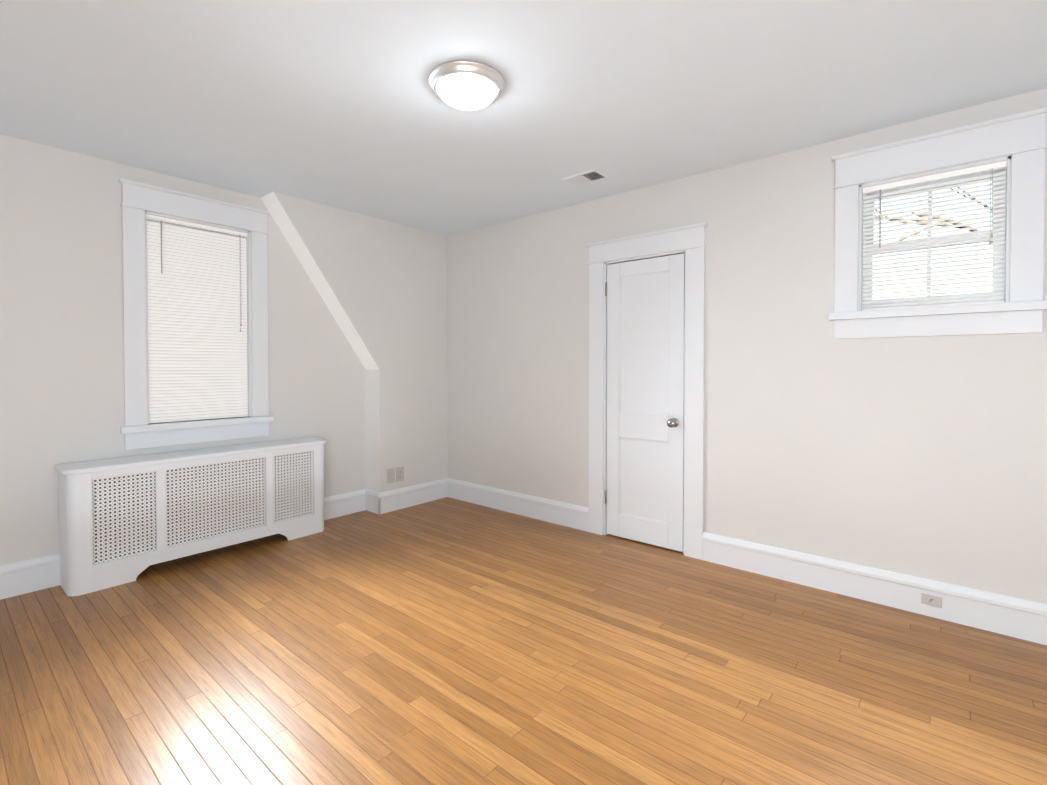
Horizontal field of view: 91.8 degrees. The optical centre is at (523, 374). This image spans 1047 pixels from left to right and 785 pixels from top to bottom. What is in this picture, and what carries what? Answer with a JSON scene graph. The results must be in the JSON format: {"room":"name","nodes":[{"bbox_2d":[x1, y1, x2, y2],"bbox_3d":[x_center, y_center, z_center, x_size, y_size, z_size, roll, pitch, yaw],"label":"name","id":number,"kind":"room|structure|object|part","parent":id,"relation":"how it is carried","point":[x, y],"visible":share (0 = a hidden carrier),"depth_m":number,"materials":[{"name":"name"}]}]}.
{"room":"empty bedroom","nodes":[
{"label":"empty bedroom","id":0,"kind":"room"},
{"bbox_2d":[0,134,365,564],"bbox_3d":[-2.724,-0.043,2.884,0.250,2.440,5.859,1,1,40],"label":"wall","id":1,"kind":"structure","parent":0,"point":[61,343],"depth_m":2.91,"materials":[{"name":"paint"}]},
{"bbox_2d":[0,553,59,599],"bbox_3d":[-3.475,1.107,1.796,0.025,0.176,2.740,1,1,40],"label":"baseboard","id":2,"kind":"structure","parent":1,"relation":"attached to","point":[31,575],"depth_m":2.74,"materials":[{"name":"paint"}]},
{"bbox_2d":[118,178,273,449],"bbox_3d":[-2.217,-0.362,3.441,0.302,1.624,0.886,1,1,40],"label":"window","id":3,"kind":"structure","parent":1,"relation":"in","point":[197,315],"depth_m":3.35,"materials":[{"name":"paint"}]},
{"bbox_2d":[324,489,371,519],"bbox_3d":[-1.501,1.070,4.141,0.025,0.176,0.508,1,1,40],"label":"baseboard","id":4,"kind":"structure","parent":1,"relation":"attached to","point":[335,506],"depth_m":4.19,"materials":[{"name":"paint"}]},
{"bbox_2d":[261,192,446,492],"bbox_3d":[-1.297,-0.064,4.244,0.222,2.440,1.639,1,1,40],"label":"wall","id":5,"kind":"structure","parent":0,"point":[380,285],"depth_m":4.28,"materials":[{"name":"paint"}]},
{"bbox_2d":[387,468,394,483],"bbox_3d":[-1.119,0.856,4.290,0.010,0.122,0.080,1,1,40],"label":"outlet","id":6,"kind":"object","parent":5,"relation":"attached to","point":[391,475],"visible":1,"depth_m":4.29,"materials":[{"name":"plastic"}]},
{"bbox_2d":[396,466,403,481],"bbox_3d":[-1.060,0.855,4.363,0.007,0.122,0.080,1,1,40],"label":"duplex electrical outlet","id":7,"kind":"object","parent":5,"relation":"attached to","point":[399,473],"visible":1,"depth_m":4.36,"materials":[{"name":"plastic"}]},
{"bbox_2d":[372,478,447,513],"bbox_3d":[-0.971,1.065,4.475,0.046,0.176,0.735,1,1,40],"label":"baseboard","id":8,"kind":"structure","parent":5,"relation":"attached to","point":[396,499],"depth_m":4.42,"materials":[{"name":"paint"}]},
{"bbox_2d":[0,497,1046,784],"bbox_3d":[-0.346,1.269,0.902,6.568,0.120,6.059,1,1,40],"label":"floor","id":9,"kind":"structure","parent":0,"point":[446,641],"depth_m":2.02,"materials":[{"name":"brown wood"}]},
{"bbox_2d":[55,437,325,595],"bbox_3d":[-2.028,0.832,3.305,0.282,0.678,1.482,1,1,40],"label":"radiator cover","id":10,"kind":"object","parent":9,"relation":"on","point":[123,520],"visible":1,"depth_m":3.07,"materials":[{"name":"paint"}]},
{"bbox_2d":[92,451,312,563],"bbox_3d":[-1.949,0.794,3.238,0.002,0.487,1.270,1,1,40],"label":"grille","id":11,"kind":"object","parent":10,"relation":"attached to","point":[208,501],"depth_m":3.14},
{"bbox_2d":[0,0,1046,235],"bbox_3d":[-0.346,-1.291,0.862,6.568,0.120,6.059,1,1,40],"label":"ceiling","id":12,"kind":"structure","parent":0,"point":[339,104],"depth_m":2.19,"materials":[{"name":"paint"}]},
{"bbox_2d":[429,60,504,110],"bbox_3d":[-0.242,-1.206,2.175,0.324,0.092,0.324,1,1,40],"label":"lamp","id":13,"kind":"object","parent":12,"relation":"attached to","point":[466,85],"visible":1,"depth_m":2.10,"materials":[{"name":"white glass"}]},
{"bbox_3d":[-0.242,-1.196,2.176,0.250,0.072,0.250,1,1,40],"label":"lamp shade","id":14,"kind":"part","parent":13,"relation":"part of","materials":[{"name":"white glass"}]},
{"bbox_2d":[561,169,609,186],"bbox_3d":[0.398,-1.277,3.269,0.260,0.028,0.170,1,1,40],"label":"ceiling vent","id":15,"kind":"object","parent":12,"relation":"in","point":[580,179],"visible":0.77,"depth_m":3.27,"materials":[{"name":"paint"}]},
{"bbox_2d":[447,88,1046,603],"bbox_3d":[1.464,-0.045,3.070,6.418,2.440,0.220,1,1,40],"label":"wall","id":16,"kind":"structure","parent":0,"point":[923,456],"depth_m":2.89,"materials":[{"name":"paint"}]},
{"bbox_2d":[448,478,588,531],"bbox_3d":[-0.121,1.068,4.261,1.579,0.176,0.025,1,1,40],"label":"baseboard","id":17,"kind":"structure","parent":16,"relation":"attached to","point":[552,511],"depth_m":4.16,"materials":[{"name":"paint"}]},
{"bbox_2d":[605,253,684,551],"bbox_3d":[0.804,0.184,3.466,0.581,1.944,0.106,1,1,40],"label":"door","id":18,"kind":"structure","parent":16,"relation":"in","point":[644,351],"depth_m":3.47,"materials":[{"name":"paint"}]},
{"bbox_3d":[0.594,0.135,3.659,0.012,1.601,0.015,1,1,40],"label":"door hinge","id":19,"kind":"part","parent":18,"relation":"part of","materials":[{"name":"silver metal"}]},
{"bbox_3d":[0.970,0.316,3.306,0.062,0.062,0.072,1,1,40],"label":"knob","id":20,"kind":"part","parent":18,"relation":"part of","materials":[{"name":"silver metal"}]},
{"bbox_2d":[586,222,707,559],"bbox_3d":[0.868,0.107,3.534,0.882,2.120,0.240,1,1,40],"label":"door frame","id":21,"kind":"structure","parent":16,"relation":"attached to","point":[690,239],"depth_m":3.36,"materials":[{"name":"paint"}]},
{"bbox_3d":[0.826,0.154,3.485,0.372,1.684,0.005,1,1,40],"label":"door panel mould","id":22,"kind":"part","parent":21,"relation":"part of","materials":[{"name":"white wood"}]},
{"bbox_2d":[702,532,1046,644],"bbox_3d":[2.399,1.101,2.140,3.309,0.176,0.025,1,1,40],"label":"baseboard","id":23,"kind":"structure","parent":16,"relation":"attached to","point":[1023,619],"depth_m":2.59,"materials":[{"name":"paint"}]},
{"bbox_2d":[921,593,941,607],"bbox_3d":[1.991,1.102,2.473,0.078,0.052,0.009,1,1,40],"label":"wall jack","id":24,"kind":"object","parent":23,"relation":"attached to","point":[931,600],"visible":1,"depth_m":2.47,"materials":[{"name":"plastic"}]},
{"bbox_2d":[828,107,1046,338],"bbox_3d":[2.046,-0.676,2.555,0.833,0.973,0.302,1,1,40],"label":"window","id":25,"kind":"structure","parent":16,"relation":"in","point":[1020,138],"depth_m":2.45,"materials":[{"name":"paint"}]},
{"bbox_3d":[2.065,-0.639,2.578,0.577,0.683,0.244,1,1,40],"label":"right window sash","id":26,"kind":"part","parent":25,"relation":"part of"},
{"label":"outside","id":27,"kind":"structure","parent":0,"visible":0},
{"bbox_2d":[874,187,992,242],"bbox_3d":[7.367,-2.039,4.719,8.712,7.422,7.371,1,1,40],"label":"tree","id":28,"kind":"object","parent":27,"point":[935,218],"depth_m":5.82,"materials":[{"name":"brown plant"}]}
]}

